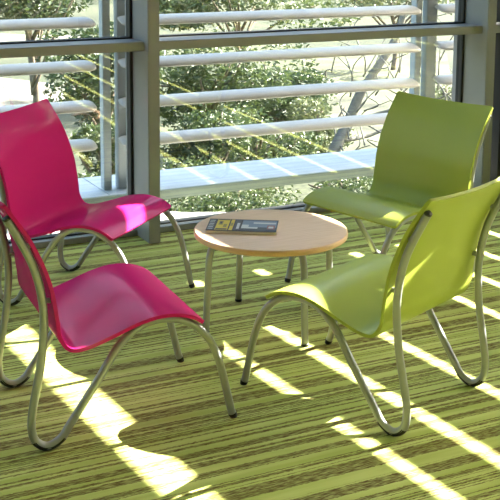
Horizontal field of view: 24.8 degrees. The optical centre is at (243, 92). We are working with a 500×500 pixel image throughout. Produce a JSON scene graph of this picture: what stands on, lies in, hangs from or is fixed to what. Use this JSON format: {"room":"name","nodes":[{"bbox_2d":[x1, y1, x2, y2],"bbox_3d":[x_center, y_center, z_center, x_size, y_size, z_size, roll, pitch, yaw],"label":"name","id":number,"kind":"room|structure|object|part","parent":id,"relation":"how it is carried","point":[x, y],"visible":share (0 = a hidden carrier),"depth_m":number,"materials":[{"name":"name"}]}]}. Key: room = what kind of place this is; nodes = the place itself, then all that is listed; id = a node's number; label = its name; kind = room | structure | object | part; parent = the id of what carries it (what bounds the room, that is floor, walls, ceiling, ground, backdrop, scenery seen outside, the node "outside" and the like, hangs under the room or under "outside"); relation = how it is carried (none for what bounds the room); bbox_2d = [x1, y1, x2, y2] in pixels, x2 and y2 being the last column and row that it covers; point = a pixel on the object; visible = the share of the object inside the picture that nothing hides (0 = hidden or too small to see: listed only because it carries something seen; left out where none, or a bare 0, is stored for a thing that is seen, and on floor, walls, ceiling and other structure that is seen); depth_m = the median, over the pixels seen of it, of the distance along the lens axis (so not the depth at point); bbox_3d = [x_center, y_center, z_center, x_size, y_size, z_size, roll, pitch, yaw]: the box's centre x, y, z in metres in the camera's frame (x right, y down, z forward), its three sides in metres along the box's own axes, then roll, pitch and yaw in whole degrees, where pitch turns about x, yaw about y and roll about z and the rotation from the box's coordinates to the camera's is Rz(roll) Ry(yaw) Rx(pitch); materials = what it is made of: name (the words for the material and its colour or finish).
{"room":"office lounge area","nodes":[
{"label":"office lounge area","id":0,"kind":"room"},
{"bbox_2d":[0,209,499,499],"bbox_3d":[0.797,1.523,1.036,8.350,0.120,9.885,-4,10,-26],"label":"floor","id":1,"kind":"structure","parent":0,"point":[156,426],"depth_m":3.77,"materials":[{"name":"carpet"}]},
{"bbox_2d":[0,99,194,305],"bbox_3d":[-0.651,0.474,4.781,0.755,0.783,0.552,4,10,21],"label":"shell chair","id":2,"kind":"object","parent":1,"relation":"on","point":[39,185],"visible":0.84,"depth_m":4.82,"materials":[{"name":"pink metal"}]},
{"bbox_3d":[-0.737,0.530,4.546,0.734,0.738,0.039,4,10,21],"label":"frame","id":3,"kind":"part","parent":2,"relation":"part of","materials":[{"name":"silver metal"}]},
{"bbox_3d":[-0.552,0.457,5.017,0.734,0.738,0.039,4,10,21],"label":"frame","id":4,"kind":"part","parent":2,"relation":"part of","materials":[{"name":"silver metal"}]},
{"bbox_2d":[0,201,236,450],"bbox_3d":[-0.465,0.645,3.696,0.755,0.783,0.552,-3,10,-23],"label":"shell chair","id":5,"kind":"object","parent":1,"relation":"on","point":[99,305],"visible":1,"depth_m":3.58,"materials":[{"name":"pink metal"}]},
{"bbox_3d":[-0.558,0.626,3.934,0.734,0.738,0.039,-3,10,-23],"label":"frame","id":6,"kind":"part","parent":5,"relation":"part of","materials":[{"name":"silver metal"}]},
{"bbox_2d":[125,0,159,243],"bbox_3d":[-0.496,-0.861,5.486,0.060,3.200,0.310,-4,10,-26],"label":"window frame","id":7,"kind":"structure","parent":1,"relation":"on","point":[145,13],"depth_m":5.54,"materials":[{"name":"grey metal"}]},
{"bbox_2d":[9,206,329,250],"bbox_3d":[-1.465,0.765,5.306,8.000,0.030,0.085,-4,10,-26],"label":"baseboard","id":8,"kind":"structure","parent":1,"relation":"on","point":[83,238],"depth_m":5.71,"materials":[{"name":"grey metal"}]},
{"bbox_2d":[0,0,143,243],"bbox_3d":[-1.411,-0.814,5.048,1.970,3.170,0.255,-4,10,-26],"label":"window","id":9,"kind":"structure","parent":8,"relation":"on","point":[52,47],"depth_m":5.44,"materials":[{"name":"grey metal"}]},
{"bbox_2d":[159,0,482,224],"bbox_3d":[0.403,-0.944,5.950,1.970,3.170,0.255,-4,10,-26],"label":"window","id":10,"kind":"structure","parent":8,"relation":"on","point":[459,28],"depth_m":6.00,"materials":[{"name":"grey metal"}]},
{"bbox_2d":[490,0,499,180],"bbox_3d":[1.494,-1.032,6.557,0.050,3.170,0.140,-4,10,-26],"label":"trim","id":11,"kind":"structure","parent":8,"relation":"on","point":[495,144],"depth_m":6.69,"materials":[{"name":"black metal"}]},
{"bbox_2d":[496,20,499,32],"bbox_3d":[1.735,-1.039,6.613,0.890,3.170,0.255,-4,10,-26],"label":"window","id":12,"kind":"structure","parent":8,"relation":"on","point":[497,21],"depth_m":6.43,"materials":[{"name":"grey metal"}]},
{"bbox_2d":[194,209,347,346],"bbox_3d":[0.104,0.723,4.496,0.605,0.383,0.605,-4,10,-26],"label":"coffee table","id":13,"kind":"object","parent":1,"relation":"on","point":[300,234],"visible":0.79,"depth_m":4.37,"materials":[{"name":"brown wood"}]},
{"bbox_3d":[-0.125,0.744,4.383,0.074,0.356,0.027,-4,10,-26],"label":"leg","id":14,"kind":"part","parent":13,"relation":"part of","materials":[{"name":"silver metal"}]},
{"bbox_3d":[-0.011,0.691,4.723,0.027,0.356,0.074,-4,10,-26],"label":"leg","id":15,"kind":"part","parent":13,"relation":"part of","materials":[{"name":"silver metal"}]},
{"bbox_2d":[205,219,278,234],"bbox_3d":[-0.005,0.526,4.472,0.274,0.012,0.168,1,9,5],"label":"magazine","id":16,"kind":"object","parent":13,"relation":"on","point":[234,226],"visible":1,"depth_m":4.45,"materials":[{"name":"paper"}]},
{"bbox_3d":[0.219,0.763,4.271,0.027,0.356,0.074,-4,10,-26],"label":"leg","id":17,"kind":"part","parent":13,"relation":"part of","materials":[{"name":"silver metal"}]},
{"bbox_3d":[0.333,0.711,4.611,0.074,0.356,0.027,-4,10,-26],"label":"leg","id":18,"kind":"part","parent":13,"relation":"part of","materials":[{"name":"silver metal"}]},
{"bbox_2d":[240,177,499,436],"bbox_3d":[0.441,0.630,3.827,0.755,0.783,0.552,8,12,39],"label":"shell chair","id":19,"kind":"object","parent":1,"relation":"on","point":[371,295],"visible":1,"depth_m":3.67,"materials":[{"name":"paint"}]},
{"bbox_3d":[0.272,0.678,3.640,0.734,0.738,0.039,8,12,39],"label":"frame","id":20,"kind":"part","parent":19,"relation":"part of","materials":[{"name":"silver metal"}]},
{"bbox_3d":[0.599,0.619,4.028,0.734,0.738,0.039,8,12,39],"label":"frame","id":21,"kind":"part","parent":19,"relation":"part of","materials":[{"name":"silver metal"}]},
{"bbox_2d":[285,91,492,282],"bbox_3d":[0.633,0.447,5.008,0.755,0.783,0.552,-7,12,-40],"label":"shell chair","id":22,"kind":"object","parent":1,"relation":"on","point":[428,148],"visible":0.75,"depth_m":5.10,"materials":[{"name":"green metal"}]},
{"bbox_3d":[0.462,0.435,5.198,0.734,0.738,0.039,-7,12,-40],"label":"frame","id":23,"kind":"part","parent":22,"relation":"part of","materials":[{"name":"silver metal"}]},
{"bbox_3d":[0.793,0.497,4.814,0.734,0.738,0.039,-7,12,-40],"label":"frame","id":24,"kind":"part","parent":22,"relation":"part of","materials":[{"name":"silver metal"}]},
{"bbox_2d":[452,0,496,187],"bbox_3d":[1.318,-0.991,6.388,0.060,3.200,0.310,-4,10,-26],"label":"window frame","id":25,"kind":"structure","parent":1,"relation":"on","point":[479,49],"depth_m":6.44,"materials":[{"name":"grey metal"}]},
{"bbox_3d":[-1.097,1.496,5.796,15.000,1.439,0.208,-4,10,-26],"label":"wall","id":26,"kind":"structure","parent":0,"visible":0},
{"bbox_2d":[7,212,224,238],"bbox_3d":[-2.620,0.843,4.962,5.620,0.089,0.288,-4,10,-26],"label":"sill slab","id":27,"kind":"structure","parent":26,"relation":"on","point":[175,214],"depth_m":6.03,"materials":[{"name":"white concrete"}]},
{"label":"outside","id":28,"kind":"structure","parent":0,"visible":0},
{"bbox_2d":[0,1,454,211],"bbox_3d":[-17.032,-7.339,66.943,150.000,0.200,124.500,-4,10,-26],"label":"ground","id":29,"kind":"structure","parent":28,"point":[92,12],"depth_m":26.93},
{"bbox_2d":[0,77,74,105],"bbox_3d":[-3.836,0.025,19.868,2.200,0.062,3.900,-4,10,-26],"label":"path","id":30,"kind":"structure","parent":29,"relation":"on","point":[12,91],"depth_m":19.84,"materials":[{"name":"white concrete"}]},
{"bbox_2d":[0,34,93,41],"bbox_3d":[-4.862,-1.273,28.111,2.789,0.066,3.492,-2,9,-13],"label":"path","id":31,"kind":"structure","parent":29,"relation":"on","point":[3,37],"depth_m":28.55,"materials":[{"name":"white concrete"}]},
{"bbox_2d":[0,0,93,102],"bbox_3d":[-2.741,-0.419,14.441,1.764,2.539,1.470,-4,10,-26],"label":"leafy tree","id":32,"kind":"object","parent":29,"relation":"on","point":[14,9],"visible":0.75,"depth_m":14.19,"materials":[{"name":"green plant"}]},
{"bbox_3d":[-2.736,-1.235,14.313,1.764,0.887,1.470,-4,10,-26],"label":"crown","id":33,"kind":"part","parent":32,"relation":"part of","materials":[{"name":"green plant"}]},
{"bbox_2d":[77,170,100,177],"bbox_3d":[-1.290,1.182,8.585,0.928,1.207,0.785,-4,10,-26],"label":"leafy bush","id":34,"kind":"object","parent":29,"relation":"on","point":[86,174],"visible":0.02,"depth_m":8.75,"materials":[{"name":"green plant"}]},
{"bbox_2d":[70,115,114,175],"bbox_3d":[-1.106,0.885,9.768,0.746,1.429,0.633,-4,10,-26],"label":"leafy bush","id":35,"kind":"object","parent":29,"relation":"on","point":[93,135],"visible":0.15,"depth_m":9.62,"materials":[{"name":"green plant"}]},
{"bbox_2d":[35,21,166,161],"bbox_3d":[-1.487,0.256,11.793,1.285,2.042,1.010,-4,10,-26],"label":"leafy tree","id":36,"kind":"object","parent":29,"relation":"on","point":[86,83],"visible":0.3,"depth_m":11.61,"materials":[{"name":"green plant"}]},
{"bbox_2d":[0,148,376,216],"bbox_3d":[-1.970,1.395,5.850,8.500,1.610,0.500,-4,10,-26],"label":"ledge","id":37,"kind":"object","parent":29,"relation":"on","point":[265,173],"visible":0.32,"depth_m":6.63,"materials":[{"name":"concrete"}]},
{"bbox_2d":[0,0,111,189],"bbox_3d":[-1.626,-0.877,5.521,2.074,2.994,0.179,-4,10,-26],"label":"louvers","id":38,"kind":"object","parent":37,"relation":"on","point":[79,106],"visible":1,"depth_m":5.99,"materials":[{"name":"grey metal"}]},
{"bbox_3d":[-1.667,-0.309,5.562,1.965,0.040,0.132,-4,25,-26],"label":"louver blade","id":39,"kind":"part","parent":38,"relation":"part of","materials":[{"name":"white metal"}]},
{"bbox_3d":[-1.668,-0.082,5.598,1.965,0.040,0.132,-4,25,-26],"label":"louver blade","id":40,"kind":"part","parent":38,"relation":"part of","materials":[{"name":"white metal"}]},
{"bbox_3d":[-1.669,0.131,5.631,1.965,0.040,0.132,-4,25,-26],"label":"louver blade","id":41,"kind":"part","parent":38,"relation":"part of","materials":[{"name":"white metal"}]},
{"bbox_3d":[-1.671,0.338,5.664,1.965,0.040,0.132,-4,25,-26],"label":"louver blade","id":42,"kind":"part","parent":38,"relation":"part of","materials":[{"name":"white metal"}]},
{"bbox_3d":[-0.746,-0.950,6.025,0.044,2.994,0.060,-4,10,-26],"label":"post","id":43,"kind":"part","parent":38,"relation":"part of","materials":[{"name":"grey metal"}]},
{"bbox_2d":[113,0,422,188],"bbox_3d":[0.222,-1.009,6.440,1.999,2.994,0.179,-4,10,-26],"label":"louvers","id":44,"kind":"object","parent":37,"relation":"on","point":[414,47],"visible":0.73,"depth_m":6.47,"materials":[{"name":"grey metal"}]},
{"bbox_3d":[-0.656,-0.957,6.069,0.075,2.994,0.060,-4,10,-26],"label":"post","id":45,"kind":"part","parent":44,"relation":"part of","materials":[{"name":"grey metal"}]},
{"bbox_3d":[0.195,0.205,6.591,1.930,0.040,0.132,-4,25,-26],"label":"louver blade","id":46,"kind":"part","parent":44,"relation":"part of","materials":[{"name":"white metal"}]},
{"bbox_3d":[0.196,-0.003,6.559,1.930,0.040,0.132,-4,25,-26],"label":"louver blade","id":47,"kind":"part","parent":44,"relation":"part of","materials":[{"name":"white metal"}]},
{"bbox_3d":[0.199,-0.442,6.490,1.930,0.040,0.132,-4,25,-26],"label":"louver blade","id":48,"kind":"part","parent":44,"relation":"part of","materials":[{"name":"white metal"}]},
{"bbox_3d":[0.197,-0.215,6.526,1.930,0.040,0.132,-4,25,-26],"label":"louver blade","id":49,"kind":"part","parent":44,"relation":"part of","materials":[{"name":"white metal"}]},
{"bbox_3d":[1.068,-1.080,6.927,0.044,2.994,0.060,-4,10,-26],"label":"post","id":50,"kind":"part","parent":44,"relation":"part of","materials":[{"name":"grey metal"}]},
{"bbox_2d":[420,0,454,97],"bbox_3d":[1.533,-1.103,7.093,0.856,2.994,0.179,-4,10,-26],"label":"screen","id":51,"kind":"object","parent":37,"relation":"on","point":[430,7],"visible":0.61,"depth_m":7.07,"materials":[{"name":"grey metal"}]},
{"bbox_3d":[1.158,-1.086,6.972,0.075,2.994,0.060,-4,10,-26],"label":"post","id":52,"kind":"part","parent":51,"relation":"part of","materials":[{"name":"grey metal"}]},
{"bbox_3d":[1.554,-0.100,7.234,0.820,0.040,0.132,-4,25,-26],"label":"louver blade","id":53,"kind":"part","parent":51,"relation":"part of","materials":[{"name":"white metal"}]},
{"bbox_3d":[1.555,-0.312,7.201,0.820,0.040,0.132,-4,25,-26],"label":"louver blade","id":54,"kind":"part","parent":51,"relation":"part of","materials":[{"name":"white metal"}]},
{"bbox_3d":[1.557,-0.539,7.166,0.820,0.040,0.132,-4,25,-26],"label":"louver blade","id":55,"kind":"part","parent":51,"relation":"part of","materials":[{"name":"white metal"}]},
{"bbox_2d":[160,108,253,199],"bbox_3d":[-0.299,0.817,10.382,0.932,1.384,0.772,-4,10,-26],"label":"leafy bush","id":56,"kind":"object","parent":29,"relation":"on","point":[219,147],"visible":0.5,"depth_m":10.17,"materials":[{"name":"green plant"}]},
{"bbox_3d":[-0.297,0.475,10.329,0.932,0.692,0.772,-4,10,-26],"label":"crown","id":57,"kind":"part","parent":56,"relation":"part of","materials":[{"name":"green plant"}]},
{"bbox_2d":[112,155,301,211],"bbox_3d":[-0.260,1.159,8.697,1.850,1.239,1.296,-4,10,-26],"label":"ground cover","id":58,"kind":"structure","parent":29,"relation":"on","point":[211,202],"depth_m":8.49,"materials":[{"name":"green plant"}]},
{"bbox_2d":[5,0,442,6],"bbox_3d":[-8.530,-18.292,48.272,150.000,27.790,36.000,-4,10,-26],"label":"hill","id":59,"kind":"structure","parent":29,"relation":"on","point":[96,2],"depth_m":39.56,"materials":[{"name":"green plant"}]},
{"bbox_2d":[160,27,293,152],"bbox_3d":[-0.430,0.132,13.352,1.900,1.821,1.368,-4,10,-26],"label":"leafy tree","id":60,"kind":"object","parent":29,"relation":"on","point":[204,82],"visible":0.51,"depth_m":13.10,"materials":[{"name":"green plant"}]},
{"bbox_2d":[159,0,362,82],"bbox_3d":[-0.046,-0.986,18.931,4.056,2.315,2.675,2,9,9],"label":"leafy tree","id":61,"kind":"object","parent":29,"relation":"on","point":[175,6],"visible":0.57,"depth_m":18.53,"materials":[{"name":"green plant"}]},
{"bbox_3d":[-0.133,-1.539,18.719,4.028,1.157,2.567,3,9,19],"label":"crown","id":62,"kind":"part","parent":61,"relation":"part of","materials":[{"name":"green plant"}]},
{"bbox_2d":[207,104,323,204],"bbox_3d":[0.180,0.677,12.029,1.264,1.166,1.002,-4,10,-26],"label":"leafy bush","id":63,"kind":"object","parent":29,"relation":"on","point":[284,147],"visible":0.3,"depth_m":11.87,"materials":[{"name":"green plant"}]},
{"bbox_3d":[0.181,0.519,12.004,1.264,0.847,1.002,-4,10,-26],"label":"crown","id":64,"kind":"part","parent":63,"relation":"part of","materials":[{"name":"green plant"}]},
{"bbox_2d":[225,43,340,149],"bbox_3d":[0.502,0.041,14.944,1.671,1.530,1.500,-4,10,-26],"label":"leafy tree","id":65,"kind":"object","parent":29,"relation":"on","point":[307,77],"visible":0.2,"depth_m":14.82,"materials":[{"name":"green plant"}]},
{"bbox_2d":[285,96,355,154],"bbox_3d":[0.871,0.499,13.952,0.944,0.933,0.734,-7,12,-39],"label":"leafy bush","id":66,"kind":"object","parent":29,"relation":"on","point":[318,112],"visible":0.5,"depth_m":13.85,"materials":[{"name":"green plant"}]},
{"bbox_2d":[308,175,373,193],"bbox_3d":[1.058,1.067,10.335,1.160,0.932,1.116,-4,10,-26],"label":"ground cover","id":67,"kind":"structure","parent":29,"relation":"on","point":[358,185],"depth_m":10.14,"materials":[{"name":"green plant"}]},
{"bbox_2d":[303,53,451,151],"bbox_3d":[2.156,-0.006,20.279,3.120,0.070,11.712,2,9,9],"label":"lawn","id":68,"kind":"structure","parent":29,"relation":"on","point":[341,72],"depth_m":21.89,"materials":[{"name":"green plant"}]},
{"bbox_2d":[332,0,454,69],"bbox_3d":[2.963,-1.494,22.804,2.983,2.159,2.402,-4,10,-26],"label":"leafy tree","id":69,"kind":"object","parent":68,"relation":"on","point":[365,3],"visible":0.44,"depth_m":22.73,"materials":[{"name":"green plant"}]},
{"bbox_3d":[2.967,-2.045,22.718,2.983,1.043,2.402,-4,10,-26],"label":"crown","id":70,"kind":"part","parent":69,"relation":"part of","materials":[{"name":"green plant"}]},
{"bbox_2d":[319,13,453,186],"bbox_3d":[1.629,0.095,12.739,1.867,2.129,0.619,-4,10,-26],"label":"bare tree","id":71,"kind":"object","parent":29,"relation":"on","point":[342,135],"visible":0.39,"depth_m":12.55,"materials":[{"name":"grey plant"}]},
{"bbox_2d":[435,82,451,100],"bbox_3d":[2.556,0.368,14.377,0.799,1.074,0.664,-4,10,-26],"label":"leafy bush","id":72,"kind":"object","parent":29,"relation":"on","point":[440,93],"visible":0.12,"depth_m":14.22,"materials":[{"name":"green plant"}]}
]}

